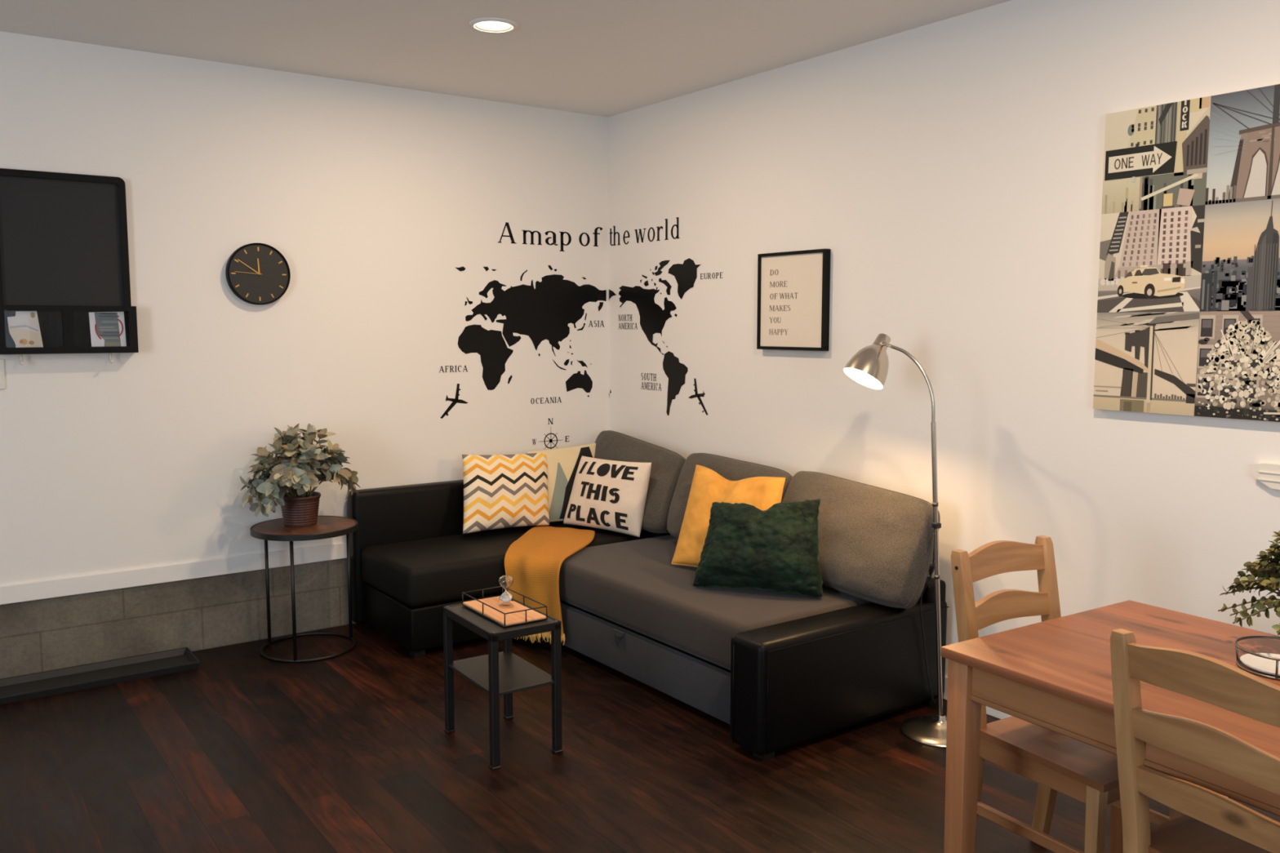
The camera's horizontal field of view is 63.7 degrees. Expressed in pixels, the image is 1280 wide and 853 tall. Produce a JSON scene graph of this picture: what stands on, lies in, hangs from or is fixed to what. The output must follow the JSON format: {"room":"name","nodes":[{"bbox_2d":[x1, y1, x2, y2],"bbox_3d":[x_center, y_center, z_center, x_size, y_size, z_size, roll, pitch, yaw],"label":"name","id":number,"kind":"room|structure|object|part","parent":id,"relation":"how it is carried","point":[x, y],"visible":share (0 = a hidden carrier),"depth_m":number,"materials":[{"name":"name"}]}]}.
{"room":"living room","nodes":[
{"label":"living room","id":0,"kind":"room"},
{"bbox_2d":[0,31,608,586],"bbox_3d":[-2.432,-0.415,4.119,5.700,2.220,0.100,-4,7,-36],"label":"wall","id":1,"kind":"structure","parent":0,"point":[372,197],"depth_m":4.61,"materials":[{"name":"white paint"}]},
{"bbox_2d":[0,359,5,389],"bbox_3d":[-2.519,-0.203,4.004,0.085,0.118,0.017,-4,7,-36],"label":"light switch","id":2,"kind":"object","parent":1,"relation":"attached to","point":[2,380],"visible":1,"depth_m":4.02,"materials":[{"name":"beige plastic"}]},
{"bbox_2d":[0,168,138,364],"bbox_3d":[-2.291,-0.626,4.094,0.499,0.754,0.072,-4,7,-36],"label":"wall organizer","id":3,"kind":"object","parent":1,"relation":"attached to","point":[65,287],"visible":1,"depth_m":4.09,"materials":[{"name":"black"}]},
{"bbox_3d":[-2.307,-0.729,4.106,0.436,0.512,0.014,-4,7,-36],"label":"writing panel","id":4,"kind":"part","parent":3,"relation":"part of","materials":[{"name":"black"}]},
{"bbox_3d":[-2.303,-0.739,4.100,0.476,0.532,0.030,-4,7,-36],"label":"frame","id":5,"kind":"part","parent":3,"relation":"part of","materials":[{"name":"black paint"}]},
{"bbox_3d":[-2.276,-0.386,4.098,0.439,0.150,0.002,-4,7,-36],"label":"pocket pane","id":6,"kind":"part","parent":3,"relation":"part of","materials":[{"name":"black plastic"}]},
{"bbox_2d":[0,542,346,604],"bbox_3d":[-2.439,0.662,4.150,5.600,0.075,0.014,-4,7,-36],"label":"baseboard","id":7,"kind":"structure","parent":1,"relation":"attached to","point":[68,586],"depth_m":4.42,"materials":[{"name":"white"}]},
{"bbox_2d":[0,558,355,679],"bbox_3d":[-2.473,0.856,4.216,5.600,0.330,0.098,-4,7,-36],"label":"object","id":8,"kind":"structure","parent":1,"relation":"attached to","point":[47,634],"depth_m":4.46,"materials":[{"name":"concrete"}]},
{"bbox_2d":[225,243,290,304],"bbox_3d":[-1.686,-0.674,4.548,0.270,0.270,0.039,-4,7,-36],"label":"wall clock","id":9,"kind":"object","parent":1,"relation":"attached to","point":[256,273],"visible":1,"depth_m":4.54,"materials":[{"name":"black paint"}]},
{"bbox_2d":[439,365,467,372],"bbox_3d":[-0.934,-0.289,5.155,0.159,0.032,0.001,-4,7,-36],"label":"decal","id":10,"kind":"object","parent":1,"relation":"attached to","point":[451,368],"visible":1,"depth_m":5.15,"materials":[{"name":"black plastic"}]},
{"bbox_2d":[440,383,468,418],"bbox_3d":[-0.934,-0.129,5.171,0.157,0.173,0.001,-4,7,-36],"label":"decal","id":11,"kind":"object","parent":1,"relation":"attached to","point":[455,401],"visible":1,"depth_m":5.17,"materials":[{"name":"black plastic"}]},
{"bbox_2d":[530,396,561,404],"bbox_3d":[-0.499,-0.139,5.486,0.191,0.031,0.001,-4,7,-36],"label":"decal","id":12,"kind":"object","parent":1,"relation":"attached to","point":[554,397],"visible":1,"depth_m":5.49,"materials":[{"name":"black plastic"}]},
{"bbox_2d":[532,417,568,448],"bbox_3d":[-0.478,0.055,5.520,0.230,0.199,0.001,-4,7,-36],"label":"decal","id":13,"kind":"object","parent":1,"relation":"attached to","point":[550,441],"visible":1,"depth_m":5.52,"materials":[{"name":"black plastic"}]},
{"bbox_2d":[454,257,700,415],"bbox_3d":[-0.312,-0.434,5.094,0.921,0.793,0.803,-4,7,-36],"label":"decal","id":14,"kind":"object","parent":1,"relation":"attached to","point":[544,312],"visible":1,"depth_m":5.34,"materials":[{"name":"black plastic"}]},
{"bbox_2d":[497,217,679,251],"bbox_3d":[-0.264,-0.975,5.181,0.680,0.145,0.632,-4,7,-36],"label":"decal","id":15,"kind":"object","parent":1,"relation":"attached to","point":[507,224],"visible":1,"depth_m":5.40,"materials":[{"name":"black plastic"}]},
{"bbox_2d":[589,320,604,326],"bbox_3d":[-0.238,-0.563,5.633,0.105,0.035,0.001,-4,7,-36],"label":"decal","id":16,"kind":"object","parent":1,"relation":"attached to","point":[590,321],"visible":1,"depth_m":5.64,"materials":[{"name":"black plastic"}]},
{"bbox_2d":[0,0,1010,116],"bbox_3d":[-0.409,-1.285,1.131,5.800,0.100,7.150,-4,7,-36],"label":"ceiling","id":17,"kind":"structure","parent":0,"point":[604,58],"depth_m":3.99,"materials":[{"name":"white paint"}]},
{"bbox_2d":[469,17,517,32],"bbox_3d":[-0.548,-1.500,3.851,0.180,0.009,0.180,-4,7,-36],"label":"recessed light","id":18,"kind":"object","parent":17,"relation":"in","point":[486,24],"visible":1,"depth_m":3.84,"materials":[{"name":"white paint"}]},
{"bbox_2d":[0,622,1169,852],"bbox_3d":[-0.409,1.352,1.392,5.600,0.100,6.950,-4,7,-36],"label":"floor","id":19,"kind":"structure","parent":0,"point":[242,750],"depth_m":3.30,"materials":[{"name":"brown wood"}]},
{"bbox_2d":[0,647,199,704],"bbox_3d":[-2.233,1.011,4.161,0.807,0.033,0.232,-4,7,-36],"label":"tray","id":20,"kind":"object","parent":19,"relation":"on","point":[42,684],"visible":1,"depth_m":4.18,"materials":[{"name":"black metal"}]},
{"bbox_2d":[249,515,358,662],"bbox_3d":[-1.474,0.710,4.553,0.451,0.556,0.451,-4,7,-36],"label":"round table","id":21,"kind":"object","parent":19,"relation":"on","point":[326,526],"visible":0.93,"depth_m":4.47,"materials":[{"name":"black"}]},
{"bbox_3d":[-1.665,0.712,4.602,0.014,0.526,0.015,-4,7,-36],"label":"leg","id":22,"kind":"part","parent":21,"relation":"part of","materials":[{"name":"black metal"}]},
{"bbox_3d":[-1.468,0.736,4.358,0.014,0.526,0.015,-4,7,-36],"label":"leg","id":23,"kind":"part","parent":21,"relation":"part of","materials":[{"name":"black metal"}]},
{"bbox_2d":[240,423,360,527],"bbox_3d":[-1.480,0.211,4.492,0.522,0.449,0.379,-4,7,-36],"label":"potted plant","id":24,"kind":"object","parent":21,"relation":"on","point":[298,466],"visible":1,"depth_m":4.44,"materials":[{"name":"green plant"}]},
{"bbox_3d":[-1.497,0.365,4.534,0.179,0.134,0.179,-4,7,-36],"label":"pot","id":25,"kind":"part","parent":24,"relation":"part of","materials":[{"name":"brown ceramic"}]},
{"bbox_3d":[-1.321,0.704,4.677,0.014,0.526,0.015,-4,7,-36],"label":"leg","id":26,"kind":"part","parent":21,"relation":"part of","materials":[{"name":"black metal"}]},
{"bbox_2d":[442,598,563,770],"bbox_3d":[-0.476,0.862,3.535,0.260,0.452,0.394,-4,7,-34],"label":"side table","id":27,"kind":"object","parent":19,"relation":"on","point":[504,673],"visible":0.84,"depth_m":3.44,"materials":[{"name":"black metal"}]},
{"bbox_3d":[-0.673,0.854,3.622,0.026,0.436,0.026,-4,7,-34],"label":"leg","id":28,"kind":"part","parent":27,"relation":"part of","materials":[{"name":"black"}]},
{"bbox_3d":[-0.470,0.883,3.321,0.026,0.436,0.026,-4,7,-34],"label":"leg","id":29,"kind":"part","parent":27,"relation":"part of","materials":[{"name":"black metal"}]},
{"bbox_2d":[448,651,554,695],"bbox_3d":[-0.476,0.844,3.533,0.242,0.010,0.376,-4,7,-34],"label":"shelf","id":30,"kind":"object","parent":27,"relation":"attached to","point":[516,674],"depth_m":3.50,"materials":[{"name":"black laminate"}]},
{"bbox_3d":[-0.476,0.653,3.514,0.256,0.028,0.390,-4,7,-34],"label":"frame","id":31,"kind":"part","parent":27,"relation":"part of","materials":[{"name":"black"}]},
{"bbox_2d":[461,586,547,627],"bbox_3d":[-0.467,0.614,3.525,0.163,0.047,0.326,-4,7,-34],"label":"serving tray","id":32,"kind":"object","parent":27,"relation":"on","point":[514,614],"visible":0.87,"depth_m":3.48,"materials":[{"name":"brown wood"}]},
{"bbox_2d":[498,575,513,605],"bbox_3d":[-0.464,0.568,3.568,0.051,0.103,0.051,-4,7,-36],"label":"hourglass","id":33,"kind":"object","parent":32,"relation":"on","point":[505,598],"visible":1,"depth_m":3.55,"materials":[{"name":"clear glass"}]},
{"bbox_3d":[-0.464,0.542,3.565,0.051,0.052,0.051,-4,7,-36],"label":"bulb","id":34,"kind":"part","parent":33,"relation":"part of","materials":[{"name":"clear glass"}]},
{"bbox_3d":[-0.464,0.593,3.570,0.051,0.052,0.051,-4,7,-36],"label":"bulb","id":35,"kind":"part","parent":33,"relation":"part of","materials":[{"name":"clear glass"}]},
{"bbox_3d":[-0.482,0.841,3.749,0.026,0.436,0.026,-4,7,-34],"label":"leg","id":36,"kind":"part","parent":27,"relation":"part of","materials":[{"name":"black metal"}]},
{"bbox_3d":[-0.279,0.871,3.448,0.026,0.436,0.026,-4,7,-34],"label":"leg","id":37,"kind":"part","parent":27,"relation":"part of","materials":[{"name":"black metal"}]},
{"bbox_2d":[346,480,949,760],"bbox_3d":[-0.105,0.676,4.393,1.497,0.655,2.321,-4,7,-36],"label":"sofa","id":38,"kind":"object","parent":19,"relation":"on","point":[783,670],"visible":0.68,"depth_m":3.92,"materials":[{"name":"black leather"}]},
{"bbox_3d":[-0.800,0.580,5.255,1.385,0.635,0.100,-4,7,-36],"label":"chaise backrest","id":39,"kind":"part","parent":38,"relation":"part of","materials":[{"name":"black leather"}]},
{"bbox_2d":[462,453,549,533],"bbox_3d":[-0.663,0.319,5.129,0.550,0.380,0.193,-4,7,-36],"label":"throw pillow","id":40,"kind":"object","parent":38,"relation":"on","point":[500,491],"visible":1,"depth_m":5.06,"materials":[{"name":"multicoloured fabric"}]},
{"bbox_3d":[-0.583,0.630,5.003,1.392,0.174,0.580,-4,7,-36],"label":"chaise seat","id":41,"kind":"part","parent":38,"relation":"part of","materials":[{"name":"black"}]},
{"bbox_2d":[504,525,595,645],"bbox_3d":[-0.409,0.728,4.840,0.352,0.412,0.843,1,6,7],"label":"throw blanket","id":42,"kind":"object","parent":38,"relation":"on","point":[534,561],"visible":0.67,"depth_m":4.58,"materials":[{"name":"orange fabric"}]},
{"bbox_2d":[526,443,595,522],"bbox_3d":[-0.378,0.295,5.351,0.426,0.393,0.139,-3,7,-30],"label":"throw pillow","id":43,"kind":"object","parent":38,"relation":"on","point":[562,463],"visible":0.42,"depth_m":5.30,"materials":[{"name":"beige fabric"}]},
{"bbox_2d":[563,455,651,537],"bbox_3d":[-0.153,0.335,5.122,0.579,0.366,0.180,5,8,44],"label":"throw pillow","id":44,"kind":"object","parent":38,"relation":"on","point":[606,494],"visible":1,"depth_m":5.03,"materials":[{"name":"beige fabric"}]},
{"bbox_3d":[-0.049,0.910,4.142,0.032,0.177,1.464,-4,7,-36],"label":"drawer","id":45,"kind":"part","parent":38,"relation":"part of","materials":[{"name":"grey fabric"}]},
{"bbox_2d":[594,430,685,533],"bbox_3d":[-0.047,0.276,5.223,0.247,0.456,0.749,-4,7,-36],"label":"cushion","id":46,"kind":"object","parent":38,"relation":"on","point":[667,464],"visible":0.41,"depth_m":4.99,"materials":[{"name":"grey fabric"}]},
{"bbox_3d":[0.269,0.700,4.329,0.805,0.184,1.431,-4,7,-36],"label":"seat","id":47,"kind":"part","parent":38,"relation":"part of","materials":[{"name":"grey fabric"}]},
{"bbox_2d":[671,464,785,567],"bbox_3d":[0.360,0.396,4.304,0.250,0.404,0.620,-5,7,-40],"label":"throw pillow","id":48,"kind":"object","parent":38,"relation":"on","point":[708,486],"visible":0.52,"depth_m":4.33,"materials":[{"name":"yellow fabric"}]},
{"bbox_2d":[666,453,792,538],"bbox_3d":[0.391,0.356,4.622,0.250,0.418,0.714,-4,7,-36],"label":"cushion","id":49,"kind":"object","parent":38,"relation":"on","point":[731,469],"visible":0.39,"depth_m":4.72,"materials":[{"name":"grey fabric"}]},
{"bbox_2d":[693,498,822,597],"bbox_3d":[0.466,0.455,3.977,0.510,0.368,0.222,3,6,25],"label":"throw pillow","id":50,"kind":"object","parent":38,"relation":"on","point":[776,548],"visible":1,"depth_m":3.92,"materials":[{"name":"green fabric"}]},
{"bbox_3d":[0.452,0.712,4.814,0.107,0.440,2.295,-4,7,-36],"label":"frame","id":51,"kind":"part","parent":38,"relation":"part of","materials":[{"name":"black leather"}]},
{"bbox_3d":[0.732,0.863,3.688,0.958,0.382,0.168,-4,7,-36],"label":"armrest","id":52,"kind":"part","parent":38,"relation":"part of","materials":[{"name":"black leather"}]},
{"bbox_2d":[782,471,940,608],"bbox_3d":[0.804,0.428,4.003,0.274,0.434,0.759,-4,7,-36],"label":"cushion","id":53,"kind":"object","parent":38,"relation":"on","point":[876,544],"visible":0.76,"depth_m":3.82,"materials":[{"name":"grey fabric"}]},
{"bbox_2d":[843,333,946,748],"bbox_3d":[0.992,0.373,3.660,0.339,1.402,0.519,-4,7,-36],"label":"floor lamp","id":54,"kind":"object","parent":19,"relation":"on","point":[868,366],"visible":0.92,"depth_m":3.61,"materials":[{"name":"silver metal"}]},
{"bbox_3d":[0.819,-0.234,3.701,0.177,0.203,0.154,-4,7,-36],"label":"lamp shade","id":55,"kind":"part","parent":54,"relation":"part of","materials":[{"name":"silver metal"}]},
{"bbox_2d":[928,562,934,575],"bbox_3d":[1.028,0.500,3.627,0.019,0.052,0.034,0,6,0],"label":"switch","id":56,"kind":"object","parent":54,"relation":"attached to","point":[931,568],"depth_m":3.62,"materials":[{"name":"black plastic"}]},
{"bbox_2d":[951,535,1184,852],"bbox_3d":[1.073,0.752,2.583,0.410,0.859,0.478,-4,7,-32],"label":"dining chair","id":57,"kind":"object","parent":19,"relation":"on","point":[1087,774],"visible":0.56,"depth_m":2.59,"materials":[{"name":"brown wood"}]},
{"bbox_3d":[0.841,0.748,2.647,0.038,0.856,0.107,-4,7,-32],"label":"post","id":58,"kind":"part","parent":57,"relation":"part of","materials":[{"name":"brown wood"}]},
{"bbox_3d":[0.960,0.350,2.728,0.304,0.086,0.046,-4,7,-32],"label":"rail","id":59,"kind":"part","parent":57,"relation":"part of","materials":[{"name":"brown wood"}]},
{"bbox_3d":[0.970,0.476,2.723,0.304,0.078,0.044,-4,7,-32],"label":"rail","id":60,"kind":"part","parent":57,"relation":"part of","materials":[{"name":"brown wood"}]},
{"bbox_3d":[1.119,0.731,2.819,0.038,0.856,0.107,-4,7,-32],"label":"post","id":61,"kind":"part","parent":57,"relation":"part of","materials":[{"name":"brown wood"}]},
{"bbox_3d":[1.101,0.775,2.541,0.410,0.018,0.373,-4,7,-32],"label":"seat","id":62,"kind":"part","parent":57,"relation":"part of","materials":[{"name":"brown wood"}]},
{"bbox_3d":[1.089,0.812,2.564,0.354,0.056,0.358,-4,7,-32],"label":"seat frame","id":63,"kind":"part","parent":57,"relation":"part of","materials":[{"name":"brown wood"}]},
{"bbox_3d":[1.036,1.006,2.349,0.034,0.400,0.034,-4,7,-32],"label":"leg","id":64,"kind":"part","parent":57,"relation":"part of","materials":[{"name":"brown wood"}]},
{"bbox_3d":[1.321,0.989,2.526,0.034,0.400,0.034,-4,7,-32],"label":"leg","id":65,"kind":"part","parent":57,"relation":"part of","materials":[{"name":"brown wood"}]},
{"bbox_2d":[940,600,1279,852],"bbox_3d":[1.318,0.880,2.097,0.740,0.700,1.180,-4,7,-33],"label":"dining table","id":66,"kind":"object","parent":19,"relation":"on","point":[1055,675],"visible":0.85,"depth_m":2.30,"materials":[{"name":"brown wood"}]},
{"bbox_3d":[0.743,0.865,2.380,0.056,0.675,0.056,-4,7,-33],"label":"leg","id":67,"kind":"part","parent":66,"relation":"part of","materials":[{"name":"brown wood"}]},
{"bbox_3d":[1.297,0.830,2.736,0.056,0.675,0.056,-4,7,-33],"label":"leg","id":68,"kind":"part","parent":66,"relation":"part of","materials":[{"name":"brown wood"}]},
{"bbox_2d":[1217,530,1279,635],"bbox_3d":[1.527,0.343,2.256,0.414,0.337,0.402,-3,6,-25],"label":"potted plant","id":69,"kind":"object","parent":66,"relation":"on","point":[1268,568],"visible":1,"depth_m":2.31,"materials":[{"name":"green plant"}]},
{"bbox_2d":[1234,635,1279,680],"bbox_3d":[1.366,0.495,2.192,0.176,0.047,0.176,-4,7,-33],"label":"tray","id":70,"kind":"object","parent":66,"relation":"on","point":[1266,663],"visible":1,"depth_m":2.21,"materials":[{"name":"silver metal"}]},
{"bbox_3d":[1.366,0.512,2.194,0.152,0.011,0.152,-4,7,-33],"label":"dish","id":71,"kind":"part","parent":70,"relation":"part of","materials":[{"name":"white ceramic"}]},
{"bbox_2d":[1110,628,1279,852],"bbox_3d":[1.180,0.816,1.940,0.478,0.859,0.410,-3,6,-28],"label":"dining chair","id":72,"kind":"object","parent":19,"relation":"on","point":[1212,822],"visible":0.99,"depth_m":1.86,"materials":[{"name":"brown wood"}]},
{"bbox_3d":[0.947,0.811,2.002,0.107,0.856,0.038,-3,6,-28],"label":"post","id":73,"kind":"part","parent":72,"relation":"part of","materials":[{"name":"brown wood"}]},
{"bbox_3d":[0.989,0.442,1.802,0.046,0.086,0.304,-3,6,-28],"label":"rail","id":74,"kind":"part","parent":72,"relation":"part of","materials":[{"name":"brown wood"}]},
{"bbox_3d":[1.007,0.565,1.824,0.044,0.078,0.304,-3,6,-28],"label":"rail","id":75,"kind":"part","parent":72,"relation":"part of","materials":[{"name":"brown wood"}]},
{"bbox_3d":[1.024,0.682,1.844,0.042,0.064,0.304,-3,6,-28],"label":"rail","id":76,"kind":"part","parent":72,"relation":"part of","materials":[{"name":"brown wood"}]},
{"bbox_3d":[1.226,0.832,1.966,0.373,0.018,0.410,-3,6,-28],"label":"seat","id":77,"kind":"part","parent":72,"relation":"part of","materials":[{"name":"brown wood"}]},
{"bbox_2d":[608,0,1279,676],"bbox_3d":[1.901,-0.131,2.922,0.100,2.550,6.950,-4,7,-36],"label":"wall","id":78,"kind":"structure","parent":0,"point":[949,171],"depth_m":3.79,"materials":[{"name":"white paint"}]},
{"bbox_2d":[618,314,637,328],"bbox_3d":[-0.066,-0.562,5.530,0.001,0.078,0.179,-4,7,-36],"label":"decal","id":79,"kind":"object","parent":78,"relation":"attached to","point":[628,315],"visible":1,"depth_m":5.53,"materials":[{"name":"black plastic"}]},
{"bbox_2d":[640,373,661,391],"bbox_3d":[0.058,-0.235,5.390,0.001,0.086,0.180,-4,7,-36],"label":"decal","id":80,"kind":"object","parent":78,"relation":"attached to","point":[642,373],"visible":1,"depth_m":5.40,"materials":[{"name":"black plastic"}]},
{"bbox_2d":[688,377,707,415],"bbox_3d":[0.286,-0.148,5.081,0.001,0.178,0.158,-4,7,-36],"label":"decal","id":81,"kind":"object","parent":78,"relation":"attached to","point":[698,395],"visible":1,"depth_m":5.08,"materials":[{"name":"black plastic"}]},
{"bbox_2d":[700,271,722,279],"bbox_3d":[0.342,-0.724,4.946,0.001,0.028,0.166,-4,7,-36],"label":"decal","id":82,"kind":"object","parent":78,"relation":"attached to","point":[721,272],"visible":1,"depth_m":4.95,"materials":[{"name":"black plastic"}]},
{"bbox_2d":[756,248,831,351],"bbox_3d":[0.664,-0.547,4.486,0.035,0.426,0.414,-4,7,-36],"label":"framed piece","id":83,"kind":"object","parent":78,"relation":"attached to","point":[793,287],"visible":1,"depth_m":4.46,"materials":[{"name":"white paper"}]},
{"bbox_2d":[942,675,1227,797],"bbox_3d":[1.856,1.097,3.010,0.012,0.090,6.950,-4,7,-36],"label":"baseboard","id":84,"kind":"structure","parent":78,"relation":"attached to","point":[989,711],"depth_m":3.78,"materials":[{"name":"white"}]},
{"bbox_2d":[1093,84,1279,422],"bbox_3d":[1.685,-0.501,3.071,0.032,0.942,0.650,-4,7,-36],"label":"canvas","id":85,"kind":"object","parent":78,"relation":"attached to","point":[1188,323],"visible":1,"depth_m":3.09,"materials":[{"name":"multicoloured fabric"}]},
{"bbox_2d":[1093,311,1199,416],"bbox_3d":[1.578,-0.201,3.225,0.002,0.314,0.325,-4,7,-36],"label":"picture","id":86,"kind":"object","parent":85,"relation":"attached to","point":[1145,362],"depth_m":3.21,"materials":[{"name":"paper"}]},
{"bbox_2d":[1097,204,1205,312],"bbox_3d":[1.578,-0.513,3.194,0.002,0.314,0.325,-4,7,-36],"label":"picture","id":87,"kind":"object","parent":85,"relation":"on","point":[1153,257],"depth_m":3.18,"materials":[{"name":"fabric"}]},
{"bbox_2d":[1101,95,1211,213],"bbox_3d":[1.578,-0.826,3.163,0.002,0.314,0.325,-4,7,-36],"label":"picture","id":88,"kind":"object","parent":85,"relation":"on","point":[1157,158],"depth_m":3.15,"materials":[{"name":"fabric"}]},
{"bbox_2d":[1194,311,1279,422],"bbox_3d":[1.768,-0.175,2.963,0.002,0.314,0.325,-4,7,-36],"label":"picture","id":89,"kind":"object","parent":85,"relation":"attached to","point":[1237,353],"depth_m":3.00,"materials":[{"name":"paper"}]},
{"bbox_2d":[1199,198,1279,311],"bbox_3d":[1.768,-0.487,2.932,0.002,0.314,0.325,-4,7,-36],"label":"picture","id":90,"kind":"object","parent":85,"relation":"on","point":[1239,238],"depth_m":2.98,"materials":[{"name":"fabric"}]},
{"bbox_2d":[1204,84,1279,204],"bbox_3d":[1.769,-0.800,2.901,0.001,0.314,0.325,-4,7,-36],"label":"picture","id":91,"kind":"object","parent":85,"relation":"on","point":[1242,127],"depth_m":2.95,"materials":[{"name":"fabric"}]},
{"bbox_2d":[1253,462,1279,489],"bbox_3d":[1.845,0.151,2.920,0.026,0.079,0.188,-4,7,-36],"label":"wall fitting","id":92,"kind":"object","parent":78,"relation":"attached to","point":[1268,474],"visible":1,"depth_m":2.96,"materials":[{"name":"beige plastic"}]}
]}

